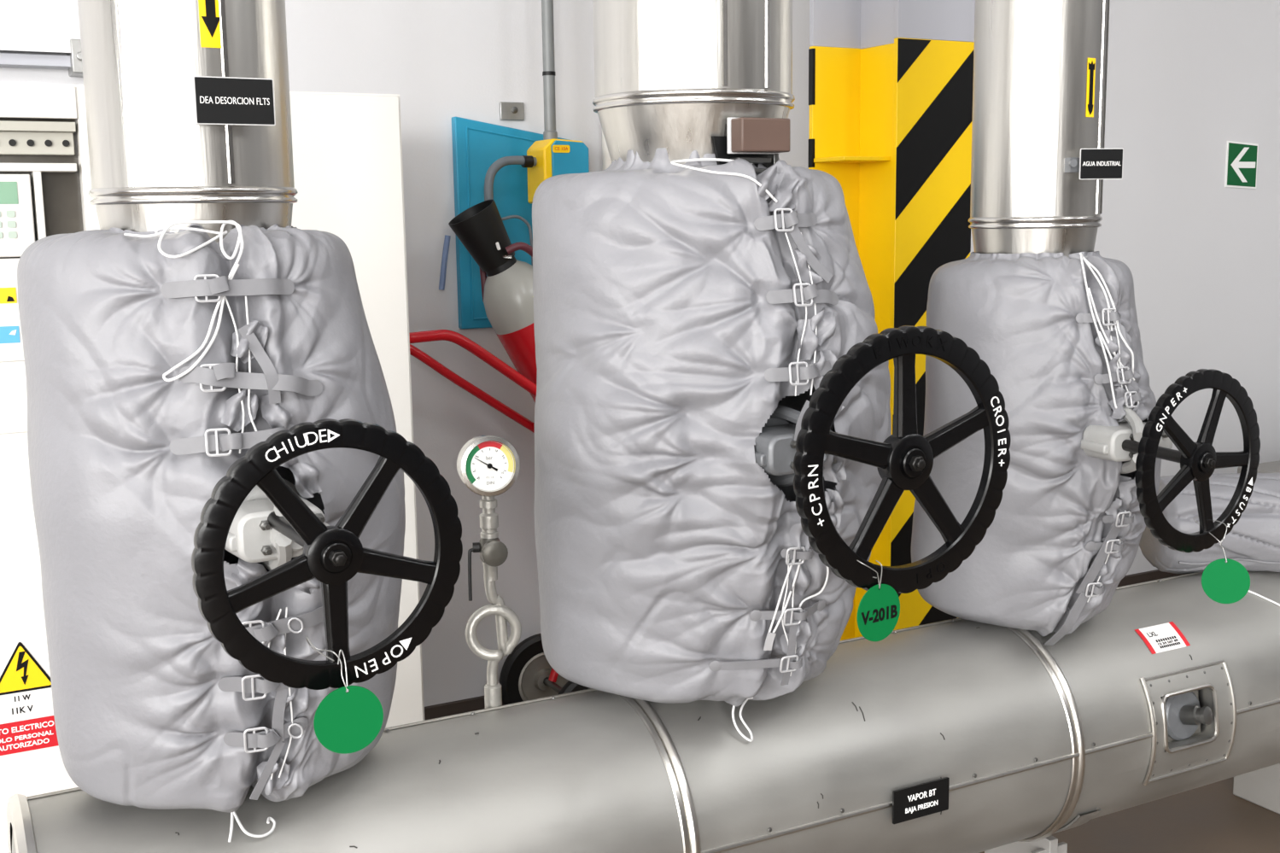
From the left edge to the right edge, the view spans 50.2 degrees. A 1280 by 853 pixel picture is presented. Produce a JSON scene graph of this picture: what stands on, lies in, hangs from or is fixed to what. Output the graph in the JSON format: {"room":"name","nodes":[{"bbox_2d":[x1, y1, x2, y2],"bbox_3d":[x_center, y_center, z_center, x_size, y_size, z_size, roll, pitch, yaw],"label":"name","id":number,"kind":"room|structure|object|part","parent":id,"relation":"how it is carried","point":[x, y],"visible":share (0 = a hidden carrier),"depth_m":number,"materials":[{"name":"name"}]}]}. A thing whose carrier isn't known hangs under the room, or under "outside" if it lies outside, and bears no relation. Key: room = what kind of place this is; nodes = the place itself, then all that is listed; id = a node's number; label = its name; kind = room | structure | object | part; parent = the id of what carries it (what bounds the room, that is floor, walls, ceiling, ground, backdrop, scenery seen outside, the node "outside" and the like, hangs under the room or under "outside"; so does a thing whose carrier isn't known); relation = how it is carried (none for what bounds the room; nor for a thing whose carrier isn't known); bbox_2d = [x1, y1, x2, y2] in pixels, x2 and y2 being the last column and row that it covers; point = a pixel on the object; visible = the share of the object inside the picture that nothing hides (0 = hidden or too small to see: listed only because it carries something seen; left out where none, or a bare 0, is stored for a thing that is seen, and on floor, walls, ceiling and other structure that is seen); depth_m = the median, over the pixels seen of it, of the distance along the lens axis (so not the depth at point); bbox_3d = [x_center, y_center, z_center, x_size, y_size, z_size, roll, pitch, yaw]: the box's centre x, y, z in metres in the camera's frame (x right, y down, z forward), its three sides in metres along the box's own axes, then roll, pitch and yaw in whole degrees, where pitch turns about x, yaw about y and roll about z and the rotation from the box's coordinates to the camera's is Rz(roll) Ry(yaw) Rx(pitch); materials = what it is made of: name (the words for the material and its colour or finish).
{"room":"industrial plant room","nodes":[
{"label":"industrial plant room","id":0,"kind":"room"},
{"bbox_2d":[0,0,1279,707],"bbox_3d":[-2.514,-1.254,3.473,18.000,5.000,0.150,-5,10,-28],"label":"wall","id":1,"kind":"structure","parent":0,"point":[1186,78],"depth_m":4.77,"materials":[{"name":"paint"}]},
{"bbox_2d":[0,32,82,76],"bbox_3d":[-2.638,-0.943,3.291,2.560,0.102,0.127,-5,10,-28],"label":"cable tray","id":2,"kind":"object","parent":1,"relation":"attached to","point":[71,45],"visible":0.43,"depth_m":3.78,"materials":[{"name":"paint"}]},
{"bbox_3d":[-2.651,-0.931,3.319,2.560,0.032,0.069,-5,10,-28],"label":"rail","id":3,"kind":"part","parent":2,"relation":"part of","materials":[{"name":"white metal"}]},
{"bbox_2d":[451,116,569,329],"bbox_3d":[-0.401,-0.683,4.588,0.454,0.689,0.040,-5,10,-28],"label":"backboard","id":4,"kind":"object","parent":1,"relation":"attached to","point":[476,145],"visible":0.42,"depth_m":4.51,"materials":[{"name":"teal paint"}]},
{"bbox_2d":[438,234,450,290],"bbox_3d":[-0.638,-0.535,4.464,0.048,0.178,0.020,-5,10,-28],"label":"strap","id":5,"kind":"object","parent":4,"relation":"hanging from","point":[447,241],"visible":1,"depth_m":4.46,"materials":[{"name":"blue fabric"}]},
{"bbox_2d":[526,138,589,203],"bbox_3d":[-0.264,-0.826,4.428,0.158,0.202,0.153,-5,10,-28],"label":"switch box","id":6,"kind":"object","parent":4,"relation":"attached to","point":[554,157],"visible":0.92,"depth_m":4.36,"materials":[{"name":"yellow plastic"}]},
{"bbox_2d":[484,155,537,200],"bbox_3d":[-0.417,-0.699,4.380,0.179,0.333,0.053,-5,10,-28],"label":"flexible hose","id":7,"kind":"object","parent":6,"relation":"attached to","point":[524,160],"visible":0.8,"depth_m":4.33,"materials":[{"name":"grey rubber"}]},
{"bbox_2d":[499,101,524,120],"bbox_3d":[-0.424,-1.046,4.535,0.085,0.059,0.019,-5,10,-28],"label":"wall bracket","id":8,"kind":"object","parent":1,"relation":"attached to","point":[508,111],"visible":1,"depth_m":4.53,"materials":[{"name":"metal"}]},
{"bbox_2d":[602,129,611,170],"bbox_3d":[-0.113,-1.456,4.597,0.048,4.990,0.048,-5,10,-28],"label":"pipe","id":9,"kind":"object","parent":1,"relation":"attached to","point":[605,155],"visible":0.02,"depth_m":4.66,"materials":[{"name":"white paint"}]},
{"bbox_2d":[424,569,1190,720],"bbox_3d":[2.257,0.729,6.240,7.350,0.108,0.020,-5,10,-28],"label":"baseboard","id":10,"kind":"structure","parent":1,"relation":"attached to","point":[477,703],"depth_m":4.73,"materials":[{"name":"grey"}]},
{"bbox_2d":[1224,140,1258,188],"bbox_3d":[2.745,-1.192,6.231,0.206,0.214,0.009,-5,10,-28],"label":"exit sign","id":11,"kind":"object","parent":1,"relation":"attached to","point":[1242,158],"visible":1,"depth_m":6.22,"materials":[{"name":"green plastic"}]},
{"bbox_2d":[979,777,1279,852],"bbox_3d":[0.716,2.125,-2.054,18.000,0.100,13.400,-5,10,-28],"label":"floor","id":12,"kind":"structure","parent":0,"point":[1209,818],"depth_m":3.91,"materials":[{"name":"brown concrete"}]},
{"bbox_2d":[0,81,424,852],"bbox_3d":[-1.618,0.243,3.335,2.002,2.056,0.715,-5,10,-28],"label":"tall cabinet","id":13,"kind":"object","parent":12,"relation":"on","point":[347,147],"visible":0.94,"depth_m":3.12,"materials":[{"name":"white metal"}]},
{"bbox_2d":[8,139,16,146],"bbox_3d":[-1.365,-0.617,2.972,0.015,0.015,0.003,-5,10,-28],"label":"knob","id":14,"kind":"object","parent":13,"relation":"attached to","point":[11,142],"depth_m":2.97,"materials":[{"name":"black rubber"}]},
{"bbox_3d":[-1.789,-0.216,2.780,1.261,0.225,0.006,-5,10,-28],"label":"door panel","id":15,"kind":"part","parent":13,"relation":"part of","materials":[{"name":"white paint"}]},
{"bbox_3d":[-1.786,-0.025,2.809,1.261,0.155,0.006,-5,10,-28],"label":"door panel","id":16,"kind":"part","parent":13,"relation":"part of","materials":[{"name":"white paint"}]},
{"bbox_3d":[-1.540,-0.446,2.906,0.455,0.178,0.062,-5,10,-28],"label":"keypad panel","id":17,"kind":"part","parent":13,"relation":"part of","materials":[{"name":"white paint"}]},
{"bbox_2d":[26,139,34,146],"bbox_3d":[-1.334,-0.621,2.989,0.015,0.015,0.003,-5,10,-28],"label":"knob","id":18,"kind":"object","parent":13,"relation":"attached to","point":[29,142],"depth_m":2.99,"materials":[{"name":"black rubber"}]},
{"bbox_3d":[-1.574,-0.601,2.884,0.702,0.050,0.030,-5,10,-28],"label":"instrument rail","id":19,"kind":"part","parent":13,"relation":"part of","materials":[{"name":"grey metal"}]},
{"bbox_3d":[-1.795,-0.659,2.712,1.261,0.070,0.006,-5,10,-28],"label":"door panel","id":20,"kind":"part","parent":13,"relation":"part of","materials":[{"name":"white paint"}]},
{"bbox_3d":[-1.776,0.685,2.918,1.261,1.273,0.006,-5,10,-28],"label":"door panel","id":21,"kind":"part","parent":13,"relation":"part of","materials":[{"name":"white paint"}]},
{"bbox_2d":[44,140,52,146],"bbox_3d":[-1.302,-0.624,3.006,0.015,0.015,0.003,-5,10,-28],"label":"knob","id":22,"kind":"object","parent":13,"relation":"attached to","point":[47,143],"depth_m":3.01,"materials":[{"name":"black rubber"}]},
{"bbox_2d":[62,140,69,146],"bbox_3d":[-1.270,-0.626,3.022,0.015,0.015,0.003,-5,10,-28],"label":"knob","id":23,"kind":"object","parent":13,"relation":"attached to","point":[65,143],"depth_m":3.02,"materials":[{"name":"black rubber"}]},
{"bbox_3d":[-0.899,0.226,3.325,0.733,2.032,0.006,-5,10,-28],"label":"door panel","id":24,"kind":"part","parent":13,"relation":"part of","materials":[{"name":"white paint"}]},
{"bbox_2d":[409,198,590,705],"bbox_3d":[-0.361,0.184,4.410,1.085,1.812,0.488,-5,10,-28],"label":"extinguisher","id":25,"kind":"object","parent":12,"relation":"on","point":[507,288],"visible":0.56,"depth_m":4.24,"materials":[{"name":"red metal"}]},
{"bbox_3d":[-0.534,-0.071,4.433,0.821,0.477,0.029,-5,10,-28],"label":"cart handle","id":26,"kind":"part","parent":25,"relation":"part of","materials":[{"name":"red paint"}]},
{"bbox_3d":[-0.410,-0.091,4.188,0.829,0.433,0.033,-5,10,-28],"label":"cart handle","id":27,"kind":"part","parent":25,"relation":"part of","materials":[{"name":"red paint"}]},
{"bbox_2d":[501,215,532,265],"bbox_3d":[-0.393,-0.599,4.404,0.116,0.164,0.021,-5,10,-28],"label":"hose","id":28,"kind":"object","parent":25,"relation":"attached to","point":[522,219],"visible":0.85,"depth_m":4.40,"materials":[{"name":"grey rubber"}]},
{"bbox_3d":[-0.140,0.470,4.570,0.261,0.843,0.299,-5,10,-28],"label":"cart frame","id":29,"kind":"part","parent":25,"relation":"part of","materials":[{"name":"red paint"}]},
{"bbox_2d":[808,0,975,640],"bbox_3d":[0.759,-1.358,3.874,0.542,4.990,0.194,-5,10,-28],"label":"steel column","id":30,"kind":"structure","parent":12,"relation":"on","point":[891,82],"depth_m":3.90,"materials":[{"name":"yellow paint"}]},
{"bbox_3d":[0.602,-0.759,3.884,0.162,0.012,0.145,-5,10,-28],"label":"stiffener plate","id":31,"kind":"part","parent":30,"relation":"part of","materials":[{"name":"yellow paint"}]},
{"bbox_2d":[984,808,1100,852],"bbox_3d":[0.840,1.029,3.029,0.200,0.525,0.394,-5,10,-28],"label":"support","id":32,"kind":"object","parent":12,"relation":"on","point":[1049,844],"visible":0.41,"depth_m":2.94,"materials":[{"name":"metal"}]},
{"bbox_3d":[0.840,1.069,3.035,0.024,0.404,0.200,-5,10,-28],"label":"web plate","id":33,"kind":"part","parent":32,"relation":"part of","materials":[{"name":"metal"}]},
{"bbox_3d":[0.880,1.092,2.963,0.100,0.380,0.012,-5,10,-28],"label":"leg","id":34,"kind":"part","parent":32,"relation":"part of","materials":[{"name":"metal"}]},
{"bbox_2d":[1233,763,1279,814],"bbox_3d":[2.073,1.028,4.111,0.500,0.165,0.280,-5,10,-28],"label":"concrete plinth","id":35,"kind":"object","parent":12,"relation":"on","point":[1261,787],"visible":0.48,"depth_m":4.03,"materials":[{"name":"grey concrete"}]},
{"bbox_2d":[1237,460,1279,473],"bbox_3d":[3.565,0.424,6.037,2.580,0.735,0.170,-5,10,-28],"label":"wall","id":36,"kind":"structure","parent":12,"relation":"on","point":[1274,466],"depth_m":5.43,"materials":[{"name":"paint"}]},
{"bbox_3d":[0.644,-2.916,-2.826,18.000,0.100,13.400,-5,10,-28],"label":"ceiling","id":37,"kind":"structure","parent":0,"visible":0},
{"bbox_2d":[541,0,557,140],"bbox_3d":[-0.310,-2.400,4.181,0.046,2.992,0.045,-5,10,-28],"label":"conduit","id":38,"kind":"object","parent":37,"relation":"hanging from","point":[548,73],"visible":0.87,"depth_m":4.36,"materials":[{"name":"grey metal"}]},
{"bbox_2d":[592,0,794,173],"bbox_3d":[0.082,-1.996,2.158,0.354,3.190,0.392,-5,10,-28],"label":"riser pipe","id":39,"kind":"object","parent":37,"relation":"attached to","point":[681,77],"visible":0.9,"depth_m":2.24,"materials":[{"name":"metal"}]},
{"bbox_3d":[-0.536,1.160,2.305,0.200,0.525,0.395,-5,10,-28],"label":"support","id":40,"kind":"object","parent":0,"visible":0},
{"bbox_2d":[6,570,1279,852],"bbox_3d":[1.339,0.589,3.229,5.140,0.494,0.503,-5,10,-28],"label":"pipe","id":41,"kind":"object","parent":40,"relation":"on","point":[956,735],"visible":0.9,"depth_m":2.49,"materials":[{"name":"metal"}]},
{"bbox_2d":[17,220,405,841],"bbox_3d":[-0.623,0.144,2.075,0.540,0.901,0.477,-5,10,-28],"label":"jacket","id":42,"kind":"object","parent":41,"relation":"on","point":[154,363],"visible":0.84,"depth_m":1.88,"materials":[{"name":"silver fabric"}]},
{"bbox_2d":[77,0,298,242],"bbox_3d":[-0.676,-1.872,1.781,0.294,3.300,0.306,-5,10,-28],"label":"riser pipe","id":43,"kind":"object","parent":42,"relation":"on","point":[188,102],"visible":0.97,"depth_m":1.88,"materials":[{"name":"metal"}]},
{"bbox_3d":[-0.558,-0.448,1.881,0.108,0.064,0.004,-5,10,-28],"label":"name plate","id":44,"kind":"part","parent":43,"relation":"part of","materials":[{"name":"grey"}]},
{"bbox_3d":[-0.557,-0.448,1.880,0.105,0.061,0.001,-6,10,-29],"label":"plate","id":45,"kind":"part","parent":43,"relation":"part of","materials":[{"name":"black plastic"}]},
{"bbox_3d":[-0.547,-0.070,1.851,0.014,0.211,0.031,-5,10,-28],"label":"lacing cord","id":46,"kind":"part","parent":42,"relation":"part of","materials":[{"name":"white fabric"}]},
{"bbox_3d":[-0.527,-0.071,1.859,0.021,0.211,0.034,-5,10,-28],"label":"lacing cord","id":47,"kind":"part","parent":42,"relation":"part of","materials":[{"name":"white fabric"}]},
{"bbox_3d":[-0.518,0.382,1.933,0.018,0.261,0.045,-8,12,-41],"label":"lacing cord","id":48,"kind":"part","parent":42,"relation":"part of","materials":[{"name":"white fabric"}]},
{"bbox_2d":[224,478,329,570],"bbox_3d":[-0.490,0.142,1.852,0.141,0.139,0.537,-6,10,-31],"label":"valve","id":49,"kind":"object","parent":42,"relation":"attached to","point":[258,532],"visible":0.48,"depth_m":1.81,"materials":[{"name":"silver metal"}]},
{"bbox_3d":[-0.503,0.167,1.883,0.029,0.080,0.202,-5,10,-25],"label":"yoke arm","id":50,"kind":"part","parent":49,"relation":"part of","materials":[{"name":"silver metal"}]},
{"bbox_3d":[-0.505,0.088,1.872,0.029,0.038,0.198,-5,10,-25],"label":"yoke arm","id":51,"kind":"part","parent":49,"relation":"part of","materials":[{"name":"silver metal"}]},
{"bbox_3d":[-0.454,0.132,1.767,0.022,0.022,0.357,-6,10,-31],"label":"stem","id":52,"kind":"part","parent":49,"relation":"part of","materials":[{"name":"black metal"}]},
{"bbox_2d":[191,418,462,689],"bbox_3d":[-0.361,0.153,1.618,0.326,0.327,0.048,-6,10,-29],"label":"handwheel","id":53,"kind":"object","parent":49,"relation":"attached to","point":[331,556],"visible":1,"depth_m":1.61,"materials":[{"name":"black paint"}]},
{"bbox_3d":[-0.351,0.156,1.600,0.012,0.012,0.007,-6,10,-29],"label":"stem","id":54,"kind":"part","parent":53,"relation":"part of","materials":[{"name":"black metal"}]},
{"bbox_2d":[305,636,383,753],"bbox_3d":[-0.356,0.317,1.636,0.082,0.136,0.059,-5,10,-25],"label":"tag","id":55,"kind":"object","parent":53,"relation":"attached to","point":[344,722],"visible":1,"depth_m":1.61,"materials":[{"name":"green plastic"}]},
{"bbox_3d":[-0.504,0.379,1.945,0.043,0.261,0.015,7,12,41],"label":"lacing cord","id":56,"kind":"part","parent":42,"relation":"part of","materials":[{"name":"white fabric"}]},
{"bbox_2d":[456,435,521,708],"bbox_3d":[-0.262,0.263,2.411,0.107,0.505,0.057,-4,9,-20],"label":"pressure gauge","id":57,"kind":"object","parent":41,"relation":"on","point":[488,466],"visible":1,"depth_m":2.39,"materials":[{"name":"silver metal"}]},
{"bbox_3d":[-0.291,0.255,2.410,0.025,0.103,0.018,-2,9,-7],"label":"lever","id":58,"kind":"part","parent":57,"relation":"part of","materials":[{"name":"metal"}]},
{"bbox_2d":[484,683,502,708],"bbox_3d":[-0.263,0.486,2.447,0.031,0.052,0.031,-5,10,-28],"label":"socket","id":59,"kind":"object","parent":57,"relation":"attached to","point":[493,698],"depth_m":2.43,"materials":[{"name":"silver metal"}]},
{"bbox_2d":[531,147,891,742],"bbox_3d":[0.128,0.027,2.460,0.644,1.031,0.539,-1,9,2],"label":"jacket","id":60,"kind":"object","parent":41,"relation":"on","point":[676,306],"visible":0.89,"depth_m":2.25,"materials":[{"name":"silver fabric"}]},
{"bbox_3d":[0.244,0.320,2.296,0.014,0.231,0.057,0,9,7],"label":"lacing cord","id":61,"kind":"part","parent":60,"relation":"part of","materials":[{"name":"white fabric"}]},
{"bbox_2d":[753,404,836,486],"bbox_3d":[0.253,0.040,2.238,0.162,0.139,0.537,-6,10,-31],"label":"valve","id":62,"kind":"object","parent":60,"relation":"attached to","point":[774,447],"visible":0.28,"depth_m":2.20,"materials":[{"name":"silver metal"}]},
{"bbox_3d":[0.243,-0.014,2.261,0.025,0.040,0.196,-6,10,-29],"label":"yoke arm","id":63,"kind":"part","parent":62,"relation":"part of"},
{"bbox_3d":[0.245,0.065,2.272,0.025,0.078,0.201,-6,10,-29],"label":"yoke arm","id":64,"kind":"part","parent":62,"relation":"part of"},
{"bbox_2d":[793,325,1010,593],"bbox_3d":[0.396,0.052,2.011,0.400,0.401,0.058,-6,10,-29],"label":"handwheel","id":65,"kind":"object","parent":62,"relation":"attached to","point":[904,461],"visible":1,"depth_m":1.99,"materials":[{"name":"black paint"}]},
{"bbox_2d":[856,560,900,641],"bbox_3d":[0.338,0.248,2.021,0.086,0.132,0.052,-7,11,-34],"label":"tag","id":66,"kind":"object","parent":65,"relation":"attached to","point":[879,610],"visible":0.94,"depth_m":2.00,"materials":[{"name":"green plastic"}]},
{"bbox_3d":[0.408,0.055,1.989,0.014,0.014,0.008,-6,10,-29],"label":"stem","id":67,"kind":"part","parent":65,"relation":"part of","materials":[{"name":"black metal"}]},
{"bbox_3d":[0.260,0.319,2.302,0.015,0.231,0.059,-2,9,-10],"label":"lacing cord","id":68,"kind":"part","parent":60,"relation":"part of","materials":[{"name":"white fabric"}]},
{"bbox_3d":[0.256,-0.182,2.206,0.031,0.261,0.048,-3,9,-15],"label":"lacing cord","id":69,"kind":"part","parent":60,"relation":"part of","materials":[{"name":"white fabric"}]},
{"bbox_3d":[0.277,-0.183,2.213,0.021,0.260,0.054,-3,9,-13],"label":"lacing cord","id":70,"kind":"part","parent":60,"relation":"part of","materials":[{"name":"white fabric"}]},
{"bbox_3d":[0.519,0.690,2.522,0.130,0.063,0.004,-5,10,-28],"label":"name plate","id":71,"kind":"part","parent":41,"relation":"part of","materials":[{"name":"black plastic"}]},
{"bbox_2d":[911,251,1161,645],"bbox_3d":[0.821,0.040,2.849,0.502,0.806,0.436,2,9,19],"label":"jacket","id":72,"kind":"object","parent":41,"relation":"on","point":[1058,334],"visible":0.84,"depth_m":2.68,"materials":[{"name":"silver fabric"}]},
{"bbox_2d":[968,0,1123,257],"bbox_3d":[0.786,-1.976,2.556,0.265,3.370,0.279,-1,9,-2],"label":"riser pipe","id":73,"kind":"object","parent":72,"relation":"on","point":[1041,162],"visible":0.97,"depth_m":2.67,"materials":[{"name":"metal"}]},
{"bbox_3d":[0.895,-0.509,2.650,0.088,0.059,0.029,-5,10,-28],"label":"name plate","id":74,"kind":"part","parent":73,"relation":"part of","materials":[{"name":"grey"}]},
{"bbox_3d":[0.895,-0.509,2.649,0.088,0.056,0.001,-2,9,-11],"label":"plate","id":75,"kind":"part","parent":73,"relation":"part of","materials":[{"name":"black plastic"}]},
{"bbox_3d":[0.924,0.258,2.706,0.067,0.193,0.006,4,10,27],"label":"lacing cord","id":76,"kind":"part","parent":72,"relation":"part of","materials":[{"name":"white fabric"}]},
{"bbox_3d":[0.915,-0.135,2.634,0.048,0.181,0.010,4,10,29],"label":"lacing cord","id":77,"kind":"part","parent":72,"relation":"part of","materials":[{"name":"white fabric"}]},
{"bbox_3d":[0.930,-0.136,2.638,0.048,0.181,0.004,3,9,22],"label":"lacing cord","id":78,"kind":"part","parent":72,"relation":"part of","materials":[{"name":"white fabric"}]},
{"bbox_2d":[1081,404,1180,473],"bbox_3d":[0.940,0.029,2.634,0.162,0.138,0.483,-4,9,-20],"label":"valve","id":79,"kind":"object","parent":72,"relation":"attached to","point":[1119,443],"visible":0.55,"depth_m":2.58,"materials":[{"name":"silver metal"}]},
{"bbox_3d":[0.932,0.066,2.646,0.038,0.061,0.195,-1,9,-4],"label":"yoke arm","id":80,"kind":"part","parent":79,"relation":"part of","materials":[{"name":"silver metal"}]},
{"bbox_3d":[0.931,-0.012,2.634,0.038,0.057,0.195,-1,9,-4],"label":"yoke arm","id":81,"kind":"part","parent":79,"relation":"part of","materials":[{"name":"silver metal"}]},
{"bbox_3d":[0.935,0.041,2.538,0.022,0.022,0.303,-4,9,-20],"label":"stem","id":82,"kind":"part","parent":79,"relation":"part of","materials":[{"name":"black metal"}]},
{"bbox_2d":[1134,368,1260,552],"bbox_3d":[0.987,0.062,2.399,0.326,0.327,0.048,-6,10,-31],"label":"handwheel","id":83,"kind":"object","parent":79,"relation":"attached to","point":[1199,459],"visible":0.99,"depth_m":2.39,"materials":[{"name":"black paint"}]},
{"bbox_3d":[0.997,0.064,2.382,0.012,0.012,0.007,-6,10,-31],"label":"stem","id":84,"kind":"part","parent":83,"relation":"part of","materials":[{"name":"black metal"}]},
{"bbox_2d":[1193,516,1250,603],"bbox_3d":[1.017,0.239,2.419,0.050,0.141,0.111,-8,11,-39],"label":"tag","id":85,"kind":"object","parent":83,"relation":"attached to","point":[1228,582],"visible":0.98,"depth_m":2.41,"materials":[{"name":"green plastic"}]},
{"bbox_3d":[1.131,0.613,2.915,0.175,0.149,0.025,-5,10,-28],"label":"plate","id":86,"kind":"part","parent":41,"relation":"part of","materials":[{"name":"metal"}]},
{"bbox_3d":[1.159,0.624,2.887,0.240,0.210,0.034,-5,10,-28],"label":"inspection panel","id":87,"kind":"part","parent":41,"relation":"part of","materials":[{"name":"metal"}]},
{"bbox_2d":[1139,473,1279,573],"bbox_3d":[1.621,0.230,3.298,0.801,0.247,0.286,-1,9,-1],"label":"jacket","id":88,"kind":"object","parent":41,"relation":"on","point":[1253,541],"visible":0.62,"depth_m":3.19,"materials":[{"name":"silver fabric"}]},
{"bbox_3d":[1.631,0.314,3.203,0.740,0.017,0.021,-1,9,-1],"label":"hem cord","id":89,"kind":"part","parent":88,"relation":"part of","materials":[{"name":"grey fabric"}]},
{"bbox_2d":[1248,590,1279,606],"bbox_3d":[1.464,0.428,3.116,0.178,0.112,0.009,3,9,21],"label":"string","id":90,"kind":"object","parent":41,"relation":"on","point":[1249,591],"visible":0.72,"depth_m":3.12,"materials":[{"name":"white fabric"}]}
]}

